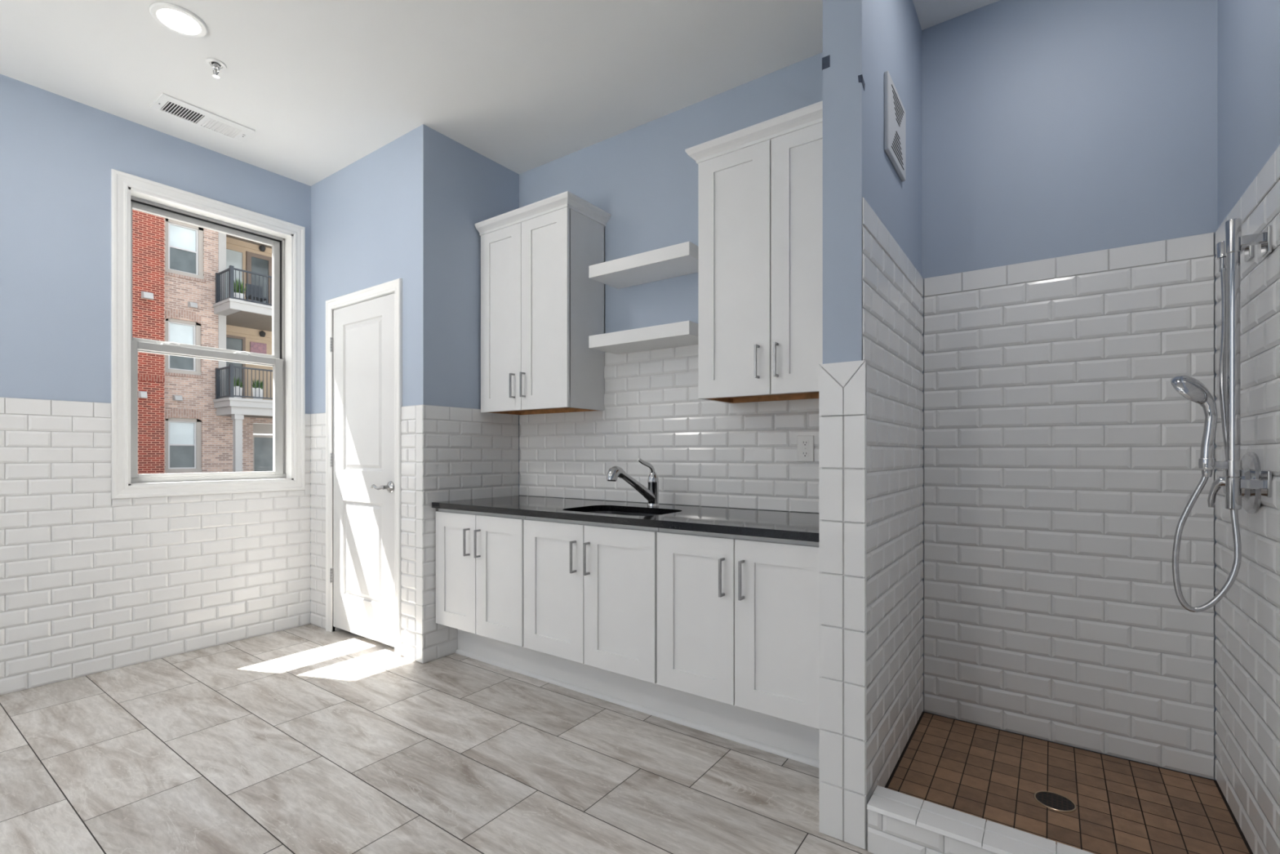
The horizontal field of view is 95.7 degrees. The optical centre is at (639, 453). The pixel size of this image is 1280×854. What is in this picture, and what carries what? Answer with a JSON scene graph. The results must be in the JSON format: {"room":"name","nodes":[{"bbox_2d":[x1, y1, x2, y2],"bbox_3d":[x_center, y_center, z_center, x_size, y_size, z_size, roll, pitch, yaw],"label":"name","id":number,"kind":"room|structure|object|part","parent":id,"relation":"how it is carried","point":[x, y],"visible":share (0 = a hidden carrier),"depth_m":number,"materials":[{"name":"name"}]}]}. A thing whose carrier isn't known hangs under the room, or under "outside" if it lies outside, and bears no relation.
{"room":"pet washing room","nodes":[
{"label":"pet washing room","id":0,"kind":"room"},
{"bbox_2d":[0,74,311,694],"bbox_3d":[-3.296,-0.420,2.462,0.208,3.700,5.050,0,0,35],"label":"wall","id":1,"kind":"structure","parent":0,"point":[91,582],"depth_m":2.96,"materials":[{"name":"blue paint"}]},
{"bbox_2d":[111,168,305,498],"bbox_3d":[-2.566,-0.626,3.478,0.220,1.727,0.961,0,0,35],"label":"window","id":2,"kind":"structure","parent":1,"relation":"in","point":[129,192],"depth_m":3.40,"materials":[{"name":"white paint"}]},
{"bbox_3d":[-2.595,-0.980,3.503,0.035,0.820,0.773,0,0,35],"label":"sash","id":3,"kind":"part","parent":2,"relation":"part of","materials":[{"name":"plastic"}]},
{"bbox_3d":[-2.565,-0.242,3.475,0.038,0.749,0.768,0,0,35],"label":"sash","id":4,"kind":"part","parent":2,"relation":"part of","materials":[{"name":"plastic"}]},
{"bbox_3d":[-2.583,-0.625,3.490,0.080,1.571,0.803,0,0,35],"label":"frame","id":5,"kind":"part","parent":2,"relation":"part of","materials":[{"name":"plastic"}]},
{"bbox_2d":[310,124,440,662],"bbox_3d":[-1.701,-0.315,3.568,1.388,2.930,0.118,0,0,35],"label":"wall","id":6,"kind":"structure","parent":0,"point":[375,220],"depth_m":3.26,"materials":[{"name":"blue paint"}]},
{"bbox_2d":[325,278,402,656],"bbox_3d":[-1.639,0.075,3.506,0.900,2.110,0.188,0,0,35],"label":"door","id":7,"kind":"structure","parent":6,"relation":"in","point":[364,327],"depth_m":3.47,"materials":[{"name":"white paint"}]},
{"bbox_3d":[-1.496,0.190,3.300,0.135,0.032,0.021,0,0,33],"label":"lever","id":8,"kind":"part","parent":7,"relation":"part of","materials":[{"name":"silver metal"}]},
{"bbox_2d":[0,623,873,853],"bbox_3d":[-1.323,1.131,1.120,4.620,0.002,5.150,0,0,35],"label":"floor","id":9,"kind":"structure","parent":0,"point":[308,739],"depth_m":2.08,"materials":[{"name":"tile"}]},
{"bbox_2d":[866,785,1094,853],"bbox_3d":[1.032,1.072,1.435,0.877,0.156,0.122,0,0,35],"label":"curb","id":10,"kind":"object","parent":9,"relation":"on","point":[898,822],"visible":1,"depth_m":1.56,"materials":[{"name":"white tile"}]},
{"bbox_2d":[422,133,519,663],"bbox_3d":[-0.983,-0.315,3.481,0.118,2.930,0.808,0,0,35],"label":"wall","id":11,"kind":"structure","parent":0,"point":[468,452],"depth_m":3.33,"materials":[{"name":"blue paint"}]},
{"bbox_2d":[0,0,999,186],"bbox_3d":[-1.341,-1.830,1.164,4.900,0.100,5.300,0,0,35],"label":"ceiling","id":12,"kind":"structure","parent":0,"point":[322,86],"depth_m":2.64,"materials":[{"name":"paint"}]},
{"bbox_2d":[149,2,208,38],"bbox_3d":[-1.891,-1.774,2.377,0.188,0.010,0.188,0,0,35],"label":"recessed light","id":13,"kind":"object","parent":12,"relation":"in","point":[175,19],"visible":1,"depth_m":2.37,"materials":[{"name":"white plastic"}]},
{"bbox_2d":[149,93,254,142],"bbox_3d":[-2.317,-1.772,3.079,0.200,0.016,0.406,0,0,35],"label":"ceiling vent","id":14,"kind":"object","parent":12,"relation":"in","point":[165,104],"visible":1,"depth_m":3.06,"materials":[{"name":"white plastic"}]},
{"bbox_3d":[-2.379,-1.775,3.013,0.125,0.006,0.152,0,0,35],"label":"louvre panel","id":15,"kind":"part","parent":14,"relation":"part of","materials":[{"name":"white plastic"}]},
{"bbox_3d":[-2.277,-1.775,3.157,0.125,0.006,0.155,0,0,35],"label":"louvre panel","id":16,"kind":"part","parent":14,"relation":"part of","materials":[{"name":"white plastic"}]},
{"bbox_2d":[204,57,226,78],"bbox_3d":[-1.935,-1.750,2.644,0.080,0.060,0.080,0,0,35],"label":"sprinkler head","id":17,"kind":"object","parent":12,"relation":"attached to","point":[216,64],"visible":1,"depth_m":2.64},
{"bbox_2d":[455,629,818,767],"bbox_3d":[-0.145,1.022,2.664,2.193,0.215,0.034,0,0,35],"label":"toe kick","id":18,"kind":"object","parent":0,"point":[798,742],"depth_m":2.50,"materials":[{"name":"white paint"}]},
{"bbox_2d":[519,52,822,513],"bbox_3d":[0.159,-0.315,3.093,2.209,2.930,0.118,0,0,35],"label":"wall","id":19,"kind":"structure","parent":0,"point":[701,452],"depth_m":3.05,"materials":[{"name":"blue paint"}]},
{"bbox_2d":[435,508,525,646],"bbox_3d":[-0.676,0.614,3.212,0.685,0.632,0.647,0,0,35],"label":"base cabinet","id":20,"kind":"object","parent":19,"relation":"attached to","point":[480,555],"visible":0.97,"depth_m":2.96,"materials":[{"name":"white paint"}]},
{"bbox_3d":[-0.979,0.621,3.085,0.336,0.612,0.019,0,0,35],"label":"door","id":21,"kind":"part","parent":20,"relation":"part of","materials":[{"name":"white paint"}]},
{"bbox_3d":[-0.897,0.457,2.994,0.010,0.141,0.036,0,0,35],"label":"handle","id":22,"kind":"part","parent":20,"relation":"part of","materials":[{"name":"metal"}]},
{"bbox_3d":[-0.828,0.457,2.945,0.010,0.141,0.036,0,0,35],"label":"handle","id":23,"kind":"part","parent":20,"relation":"part of","materials":[{"name":"metal"}]},
{"bbox_3d":[-0.700,0.621,2.887,0.340,0.612,0.019,0,0,35],"label":"door","id":24,"kind":"part","parent":20,"relation":"part of","materials":[{"name":"white paint"}]},
{"bbox_2d":[475,191,610,415],"bbox_3d":[-0.566,-0.796,3.326,0.733,1.102,0.357,0,0,35],"label":"upper cabinet","id":25,"kind":"object","parent":19,"relation":"attached to","point":[540,306],"visible":1,"depth_m":3.18,"materials":[{"name":"white wood"}]},
{"bbox_3d":[-0.799,-0.776,3.336,0.342,1.062,0.019,0,0,35],"label":"door","id":26,"kind":"part","parent":25,"relation":"part of","materials":[{"name":"white paint"}]},
{"bbox_3d":[-0.716,-0.382,3.245,0.010,0.137,0.036,0,0,35],"label":"handle","id":27,"kind":"part","parent":25,"relation":"part of","materials":[{"name":"metal"}]},
{"bbox_3d":[-0.648,-0.382,3.197,0.010,0.137,0.036,0,0,35],"label":"handle","id":28,"kind":"part","parent":25,"relation":"part of","materials":[{"name":"metal"}]},
{"bbox_3d":[-0.566,-1.318,3.326,0.733,0.058,0.357,0,0,35],"label":"crown","id":29,"kind":"part","parent":25,"relation":"part of","materials":[{"name":"white paint"}]},
{"bbox_3d":[-0.516,-0.776,3.135,0.346,1.062,0.019,0,0,35],"label":"door","id":30,"kind":"part","parent":25,"relation":"part of","materials":[{"name":"white paint"}]},
{"bbox_2d":[524,515,658,683],"bbox_3d":[-0.083,0.614,2.791,0.766,0.632,0.647,0,0,35],"label":"base cabinet","id":31,"kind":"object","parent":19,"relation":"attached to","point":[590,588],"visible":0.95,"depth_m":2.52,"materials":[{"name":"white paint"}]},
{"bbox_3d":[-0.399,0.621,2.673,0.376,0.612,0.019,0,0,35],"label":"door","id":32,"kind":"part","parent":31,"relation":"part of","materials":[{"name":"white paint"}]},
{"bbox_3d":[-0.297,0.457,2.568,0.010,0.141,0.036,0,0,35],"label":"handle","id":33,"kind":"part","parent":31,"relation":"part of","materials":[{"name":"metal"}]},
{"bbox_3d":[-0.233,0.457,2.522,0.010,0.141,0.036,0,0,35],"label":"handle","id":34,"kind":"part","parent":31,"relation":"part of","materials":[{"name":"metal"}]},
{"bbox_3d":[-0.089,0.621,2.453,0.376,0.612,0.019,0,0,35],"label":"door","id":35,"kind":"part","parent":31,"relation":"part of","materials":[{"name":"white paint"}]},
{"bbox_2d":[588,241,697,288],"bbox_3d":[0.052,-0.950,2.952,0.608,0.064,0.249,0,0,35],"label":"floating shelf","id":36,"kind":"object","parent":19,"relation":"attached to","point":[681,259],"visible":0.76,"depth_m":2.89,"materials":[{"name":"white paint"}]},
{"bbox_2d":[588,320,697,354],"bbox_3d":[0.052,-0.584,2.952,0.608,0.064,0.249,0,0,35],"label":"floating shelf","id":37,"kind":"object","parent":19,"relation":"attached to","point":[685,333],"visible":0.76,"depth_m":2.87,"materials":[{"name":"white paint"}]},
{"bbox_2d":[519,344,818,513],"bbox_3d":[0.127,-0.155,3.046,2.193,0.839,0.005,0,0,35],"label":"tile backsplash","id":38,"kind":"structure","parent":19,"relation":"attached to","point":[701,452],"depth_m":3.01,"materials":[{"name":"white tile"}]},
{"bbox_2d":[657,528,818,728],"bbox_3d":[0.529,0.614,2.355,0.730,0.632,0.647,0,0,35],"label":"base cabinet","id":39,"kind":"object","parent":19,"relation":"attached to","point":[738,615],"visible":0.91,"depth_m":2.11,"materials":[{"name":"white paint"}]},
{"bbox_2d":[431,495,818,542],"bbox_3d":[-0.060,0.279,2.785,2.190,0.030,0.635,0,0,35],"label":"countertop","id":40,"kind":"structure","parent":39,"relation":"on","point":[798,526],"depth_m":2.54,"materials":[{"name":"black stone"}]},
{"bbox_2d":[588,511,660,515],"bbox_3d":[-0.086,0.375,2.722,0.554,0.160,0.367,0,0,35],"label":"sink","id":41,"kind":"object","parent":40,"relation":"in","point":[599,512],"visible":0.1,"depth_m":2.93,"materials":[{"name":"metal"}]},
{"bbox_2d":[606,457,658,506],"bbox_3d":[-0.029,0.141,2.774,0.060,0.246,0.389,0,0,35],"label":"faucet","id":42,"kind":"object","parent":40,"relation":"on","point":[651,493],"visible":1,"depth_m":2.83,"materials":[{"name":"silver metal"}]},
{"bbox_3d":[-0.009,0.161,2.802,0.047,0.165,0.276,0,0,35],"label":"spout","id":43,"kind":"part","parent":42,"relation":"part of","materials":[{"name":"silver metal"}]},
{"bbox_3d":[0.037,0.077,2.867,0.055,0.118,0.157,0,0,35],"label":"lever","id":44,"kind":"part","parent":42,"relation":"part of","materials":[{"name":"silver metal"}]},
{"bbox_3d":[0.211,0.621,2.239,0.340,0.612,0.019,0,0,35],"label":"door","id":45,"kind":"part","parent":39,"relation":"part of","materials":[{"name":"white paint"}]},
{"bbox_3d":[0.302,0.457,2.142,0.010,0.141,0.036,0,0,35],"label":"handle","id":46,"kind":"part","parent":39,"relation":"part of","materials":[{"name":"metal"}]},
{"bbox_3d":[0.367,0.457,2.096,0.010,0.141,0.036,0,0,35],"label":"handle","id":47,"kind":"part","parent":39,"relation":"part of","materials":[{"name":"metal"}]},
{"bbox_3d":[0.492,0.621,2.039,0.341,0.612,0.019,0,0,35],"label":"door","id":48,"kind":"part","parent":39,"relation":"part of","materials":[{"name":"white paint"}]},
{"bbox_2d":[684,100,822,403],"bbox_3d":[0.611,-0.796,2.490,0.754,1.102,0.357,0,0,35],"label":"upper cabinet","id":49,"kind":"object","parent":19,"relation":"attached to","point":[760,185],"visible":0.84,"depth_m":2.40,"materials":[{"name":"white wood"}]},
{"bbox_3d":[0.401,-0.776,2.483,0.336,1.062,0.019,0,0,35],"label":"door","id":50,"kind":"part","parent":49,"relation":"part of","materials":[{"name":"white paint"}]},
{"bbox_3d":[0.611,-1.318,2.490,0.754,0.058,0.357,0,0,35],"label":"crown","id":51,"kind":"part","parent":49,"relation":"part of","materials":[{"name":"white paint"}]},
{"bbox_3d":[0.483,-0.382,2.393,0.010,0.137,0.036,0,0,35],"label":"handle","id":52,"kind":"part","parent":49,"relation":"part of","materials":[{"name":"metal"}]},
{"bbox_3d":[0.550,-0.382,2.345,0.010,0.137,0.036,0,0,35],"label":"handle","id":53,"kind":"part","parent":49,"relation":"part of","materials":[{"name":"metal"}]},
{"bbox_3d":[0.679,-0.776,2.286,0.336,1.062,0.019,0,0,35],"label":"door","id":54,"kind":"part","parent":49,"relation":"part of","materials":[{"name":"white paint"}]},
{"bbox_2d":[796,435,813,461],"bbox_3d":[0.742,-0.024,2.599,0.076,0.117,0.010,0,0,35],"label":"wall outlet","id":55,"kind":"object","parent":19,"relation":"attached to","point":[805,444],"visible":1,"depth_m":2.60,"materials":[{"name":"white plastic"}]},
{"bbox_2d":[801,450,808,457],"bbox_3d":[0.740,0.001,2.596,0.033,0.028,0.002,0,0,35],"label":"receptacle","id":56,"kind":"object","parent":55,"relation":"attached to","point":[804,453],"depth_m":2.59,"materials":[{"name":"white plastic"}]},
{"bbox_2d":[801,440,808,446],"bbox_3d":[0.740,-0.048,2.596,0.033,0.028,0.002,0,0,35],"label":"receptacle","id":57,"kind":"object","parent":55,"relation":"attached to","point":[804,442],"depth_m":2.59,"materials":[{"name":"white plastic"}]},
{"bbox_2d":[818,0,923,848],"bbox_3d":[0.865,-0.315,2.078,0.135,2.930,0.954,0,0,35],"label":"wall","id":58,"kind":"structure","parent":0,"point":[871,375],"depth_m":1.73,"materials":[{"name":"white tile"}]},
{"bbox_2d":[822,54,830,71],"bbox_3d":[0.558,-1.165,1.731,0.024,0.036,0.016,0,0,35],"label":"tape","id":59,"kind":"object","parent":58,"relation":"attached to","point":[825,60],"visible":1,"depth_m":1.72,"materials":[{"name":"blue"}]},
{"bbox_2d":[857,74,865,91],"bbox_3d":[0.642,-1.073,1.680,0.012,0.036,0.031,0,0,35],"label":"tape","id":60,"kind":"object","parent":58,"relation":"attached to","point":[860,79],"visible":1,"depth_m":1.67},
{"bbox_2d":[884,71,906,181],"bbox_3d":[0.879,-1.115,1.991,0.015,0.254,0.276,0,0,35],"label":"air vent","id":61,"kind":"object","parent":58,"relation":"in","point":[895,113],"visible":1,"depth_m":1.95,"materials":[{"name":"plastic"}]},
{"bbox_2d":[884,711,1253,853],"bbox_3d":[1.300,1.115,1.827,0.893,0.070,0.860,0,0,35],"label":"floor","id":62,"kind":"structure","parent":0,"point":[1124,806],"depth_m":1.86,"materials":[{"name":"brown tile"}]},
{"bbox_2d":[1034,791,1076,812],"bbox_3d":[1.288,1.078,1.798,0.107,0.003,0.107,0,0,35],"label":"floor drain","id":63,"kind":"object","parent":62,"relation":"on","point":[1054,801],"visible":1,"depth_m":1.80,"materials":[{"name":"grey metal"}]},
{"bbox_2d":[921,0,1217,780],"bbox_3d":[1.607,-0.315,2.204,1.300,2.930,0.128,0,0,35],"label":"wall","id":64,"kind":"structure","parent":0,"point":[1069,148],"depth_m":2.14,"materials":[{"name":"white tile"}]},
{"bbox_2d":[1214,0,1279,853],"bbox_3d":[0.522,-0.175,-0.148,0.144,3.210,5.220,0,0,35],"label":"wall","id":65,"kind":"structure","parent":0,"point":[1247,617],"depth_m":1.56,"materials":[{"name":"white tile"}]},
{"bbox_2d":[1207,452,1261,513],"bbox_3d":[1.612,0.078,1.583,0.087,0.165,0.172,0,0,35],"label":"shower valve","id":66,"kind":"object","parent":65,"relation":"attached to","point":[1251,464],"visible":0.55,"depth_m":1.54,"materials":[{"name":"silver metal"}]},
{"bbox_3d":[1.595,0.105,1.595,0.046,0.087,0.049,0,0,35],"label":"lever","id":67,"kind":"part","parent":66,"relation":"part of","materials":[{"name":"silver metal"}]},
{"bbox_2d":[1198,217,1271,509],"bbox_3d":[1.511,-0.227,1.477,0.128,0.736,0.058,0,0,35],"label":"slide bar","id":68,"kind":"object","parent":65,"relation":"attached to","point":[1234,241],"visible":1,"depth_m":1.47,"materials":[{"name":"silver metal"}]},
{"bbox_2d":[1170,375,1217,458],"bbox_3d":[1.445,-0.099,1.521,0.094,0.221,0.072,0,0,-3],"label":"shower head","id":69,"kind":"object","parent":68,"relation":"in","point":[1188,387],"visible":1,"depth_m":1.49,"materials":[{"name":"silver metal"}]},
{"bbox_3d":[1.512,-0.227,1.476,0.025,0.730,0.025,0,0,35],"label":"rail","id":70,"kind":"part","parent":68,"relation":"part of","materials":[{"name":"silver metal"}]},
{"bbox_3d":[1.560,0.074,1.442,0.008,0.066,0.058,0,0,35],"label":"wall plate","id":71,"kind":"part","parent":68,"relation":"part of","materials":[{"name":"silver metal"}]},
{"bbox_3d":[1.560,-0.527,1.442,0.008,0.066,0.058,0,0,35],"label":"wall plate","id":72,"kind":"part","parent":68,"relation":"part of","materials":[{"name":"silver metal"}]},
{"bbox_2d":[1216,240,1253,262],"bbox_3d":[1.623,-0.555,1.583,0.068,0.060,0.050,0,0,35],"label":"bracket","id":73,"kind":"object","parent":65,"relation":"attached to","point":[1220,246],"visible":0.6,"depth_m":1.58,"materials":[{"name":"silver metal"}]},
{"bbox_2d":[1172,257,1241,612],"bbox_3d":[1.514,-0.062,1.565,0.133,0.953,0.170,0,0,35],"label":"shower hose","id":74,"kind":"object","parent":73,"relation":"hanging from","point":[1206,473],"visible":0.83,"depth_m":1.51,"materials":[{"name":"silver metal"}]},
{"bbox_3d":[1.647,-0.555,1.565,0.010,0.060,0.050,0,0,35],"label":"wall plate","id":75,"kind":"part","parent":73,"relation":"part of","materials":[{"name":"silver metal"}]},
{"label":"outside","id":76,"kind":"structure","parent":0,"visible":0},
{"bbox_3d":[-26.744,1.580,21.306,59.750,0.100,80.000,0,0,35],"label":"ground","id":77,"kind":"structure","parent":76,"visible":0},
{"bbox_2d":[132,208,272,474],"bbox_3d":[-15.322,-4.870,18.095,3.090,12.800,20.000,0,0,35],"label":"apartment building","id":78,"kind":"structure","parent":77,"relation":"on","point":[191,420],"depth_m":18.87,"materials":[{"name":"red brick"}]},
{"bbox_2d":[137,391,147,398],"bbox_3d":[-15.012,-1.795,17.513,0.170,0.210,0.210,0,0,35],"label":"vent hood","id":79,"kind":"object","parent":78,"relation":"attached to","point":[141,394],"depth_m":17.48,"materials":[{"name":"white metal"}]},
{"bbox_2d":[141,290,153,300],"bbox_3d":[-14.948,-4.820,17.602,0.170,0.220,0.290,0,0,35],"label":"vent hood","id":80,"kind":"object","parent":78,"relation":"attached to","point":[145,295],"depth_m":17.57,"materials":[{"name":"grey metal"}]},
{"bbox_2d":[172,395,182,400],"bbox_3d":[-14.712,-1.785,18.453,0.170,0.170,0.250,0,0,35],"label":"vent hood","id":81,"kind":"object","parent":78,"relation":"attached to","point":[175,397],"depth_m":18.42,"materials":[{"name":"white metal"}]},
{"bbox_3d":[-14.821,-3.825,18.714,0.010,0.690,0.630,0,0,35],"label":"pane","id":82,"kind":"part","parent":78,"relation":"part of","materials":[{"name":"white glass"}]},
{"bbox_3d":[-14.813,-3.080,18.708,0.010,0.700,0.630,0,0,35],"label":"pane","id":83,"kind":"part","parent":78,"relation":"part of","materials":[{"name":"grey glass"}]},
{"bbox_3d":[-14.815,-0.662,18.722,0.010,0.695,0.650,0,0,35],"label":"pane","id":84,"kind":"part","parent":78,"relation":"part of","materials":[{"name":"white glass"}]},
{"bbox_3d":[-14.807,-0.285,18.716,0.090,1.530,0.750,0,0,35],"label":"sash","id":85,"kind":"part","parent":78,"relation":"part of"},
{"bbox_3d":[-14.807,0.087,18.716,0.010,0.705,0.650,0,0,35],"label":"pane","id":86,"kind":"part","parent":78,"relation":"part of","materials":[{"name":"grey glass"}]},
{"bbox_3d":[-14.813,-3.450,18.708,0.090,1.520,0.730,0,0,35],"label":"sash","id":87,"kind":"part","parent":78,"relation":"part of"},
{"bbox_3d":[-14.801,-6.974,18.742,0.010,0.682,0.700,0,0,35],"label":"pane","id":88,"kind":"part","parent":78,"relation":"part of","materials":[{"name":"white glass"}]},
{"bbox_3d":[-14.792,-6.236,18.737,0.010,0.692,0.700,0,0,35],"label":"pane","id":89,"kind":"part","parent":78,"relation":"part of","materials":[{"name":"grey glass"}]},
{"bbox_3d":[-14.792,-6.603,18.737,0.090,1.505,0.800,0,0,35],"label":"sash","id":90,"kind":"part","parent":78,"relation":"part of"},
{"bbox_3d":[-14.713,-2.526,18.659,0.130,0.083,1.035,0,0,35],"label":"brick sill","id":91,"kind":"part","parent":78,"relation":"part of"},
{"bbox_3d":[-14.707,0.643,18.667,0.130,0.083,1.055,0,0,35],"label":"brick sill","id":92,"kind":"part","parent":78,"relation":"part of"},
{"bbox_3d":[-14.693,-5.686,18.687,0.130,0.083,1.105,0,0,35],"label":"brick sill","id":93,"kind":"part","parent":78,"relation":"part of","materials":[{"name":"beige brick"}]},
{"bbox_2d":[187,301,197,308],"bbox_3d":[-14.480,-4.835,18.779,0.170,0.190,0.250,0,0,35],"label":"vent hood","id":94,"kind":"object","parent":78,"relation":"attached to","point":[191,304],"depth_m":18.75,"materials":[{"name":"grey metal"}]},
{"bbox_3d":[-14.917,-3.070,20.960,0.010,2.280,0.920,0,0,35],"label":"pane","id":95,"kind":"part","parent":78,"relation":"part of","materials":[{"name":"grey glass"}]},
{"bbox_3d":[-14.917,-6.250,20.960,0.010,2.300,0.920,0,0,35],"label":"pane","id":96,"kind":"part","parent":78,"relation":"part of","materials":[{"name":"white glass"}]},
{"bbox_3d":[-14.905,-3.055,20.951,0.060,2.490,1.100,0,0,35],"label":"patio door","id":97,"kind":"part","parent":78,"relation":"part of","materials":[{"name":"grey glass"}]},
{"bbox_3d":[-14.905,-6.235,20.951,0.060,2.510,1.100,0,0,35],"label":"patio door","id":98,"kind":"part","parent":78,"relation":"part of","materials":[{"name":"beige glass"}]},
{"bbox_2d":[234,376,244,398],"bbox_3d":[-13.371,-2.202,19.167,0.416,0.782,0.381,0,0,2],"label":"planter","id":99,"kind":"object","parent":78,"relation":"on","point":[237,380],"visible":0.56,"depth_m":19.15,"materials":[{"name":"white ceramic"}]},
{"bbox_3d":[-13.368,-2.021,19.196,0.240,0.420,0.240,0,0,-10],"label":"pot","id":100,"kind":"part","parent":99,"relation":"part of","materials":[{"name":"white ceramic"}]},
{"bbox_2d":[234,292,244,300],"bbox_3d":[-13.368,-5.150,19.282,0.340,0.340,0.340,0,0,35],"label":"pot","id":101,"kind":"object","parent":78,"relation":"on","point":[237,293],"depth_m":19.18,"materials":[{"name":"white ceramic"}]},
{"bbox_2d":[234,278,246,300],"bbox_3d":[-13.380,-5.434,19.285,0.460,0.909,0.513,0,0,35],"label":"potted shrub","id":102,"kind":"object","parent":78,"relation":"on","point":[237,282],"visible":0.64,"depth_m":19.21,"materials":[{"name":"green plant"}]},
{"bbox_3d":[-11.551,-5.517,21.960,1.260,1.080,7.330,0,0,35],"label":"railing","id":103,"kind":"part","parent":78,"relation":"part of","materials":[{"name":"grey metal"}]},
{"bbox_3d":[-11.551,-2.347,21.960,1.260,1.080,7.330,0,0,35],"label":"railing","id":104,"kind":"part","parent":78,"relation":"part of","materials":[{"name":"black metal"}]},
{"bbox_2d":[245,283,268,305],"bbox_3d":[-13.207,-5.415,19.966,0.530,0.870,0.500,0,0,35],"label":"patio chair","id":105,"kind":"object","parent":78,"relation":"on","point":[249,285],"visible":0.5,"depth_m":19.98,"materials":[{"name":"grey metal"}]},
{"bbox_3d":[-13.399,-5.620,20.102,0.060,0.460,0.500,0,0,35],"label":"backrest","id":106,"kind":"part","parent":105,"relation":"part of","materials":[{"name":"grey fabric"}]},
{"bbox_3d":[-13.195,-5.360,19.957,0.500,0.060,0.500,0,0,35],"label":"seat","id":107,"kind":"part","parent":105,"relation":"part of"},
{"bbox_2d":[249,342,266,354],"bbox_3d":[-14.338,-3.830,21.763,0.037,0.680,0.540,0,0,35],"label":"framed picture","id":108,"kind":"object","parent":78,"relation":"attached to","point":[259,348],"visible":0.64,"depth_m":21.74},
{"bbox_2d":[252,378,264,399],"bbox_3d":[-12.982,-2.196,19.707,0.385,0.770,0.385,0,0,-36],"label":"planter","id":109,"kind":"object","parent":78,"relation":"on","point":[257,382],"visible":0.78,"depth_m":19.62,"materials":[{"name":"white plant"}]},
{"bbox_3d":[-13.003,-2.021,19.710,0.240,0.420,0.240,0,0,-10],"label":"pot","id":110,"kind":"part","parent":109,"relation":"part of","materials":[{"name":"white ceramic"}]},
{"bbox_3d":[-14.306,-6.235,21.795,0.060,2.510,0.890,0,0,35],"label":"patio door","id":111,"kind":"part","parent":78,"relation":"part of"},
{"bbox_3d":[-14.318,-6.220,21.804,0.010,2.240,0.590,0,0,35],"label":"pane","id":112,"kind":"part","parent":78,"relation":"part of","materials":[{"name":"grey glass"}]},
{"bbox_3d":[-13.434,0.430,20.777,0.060,2.200,0.920,0,0,35],"label":"patio door","id":113,"kind":"part","parent":78,"relation":"part of","materials":[{"name":"grey glass"}]},
{"bbox_3d":[-13.446,0.415,20.786,0.010,1.990,0.740,0,0,35],"label":"pane","id":114,"kind":"part","parent":78,"relation":"part of","materials":[{"name":"grey glass"}]}
]}

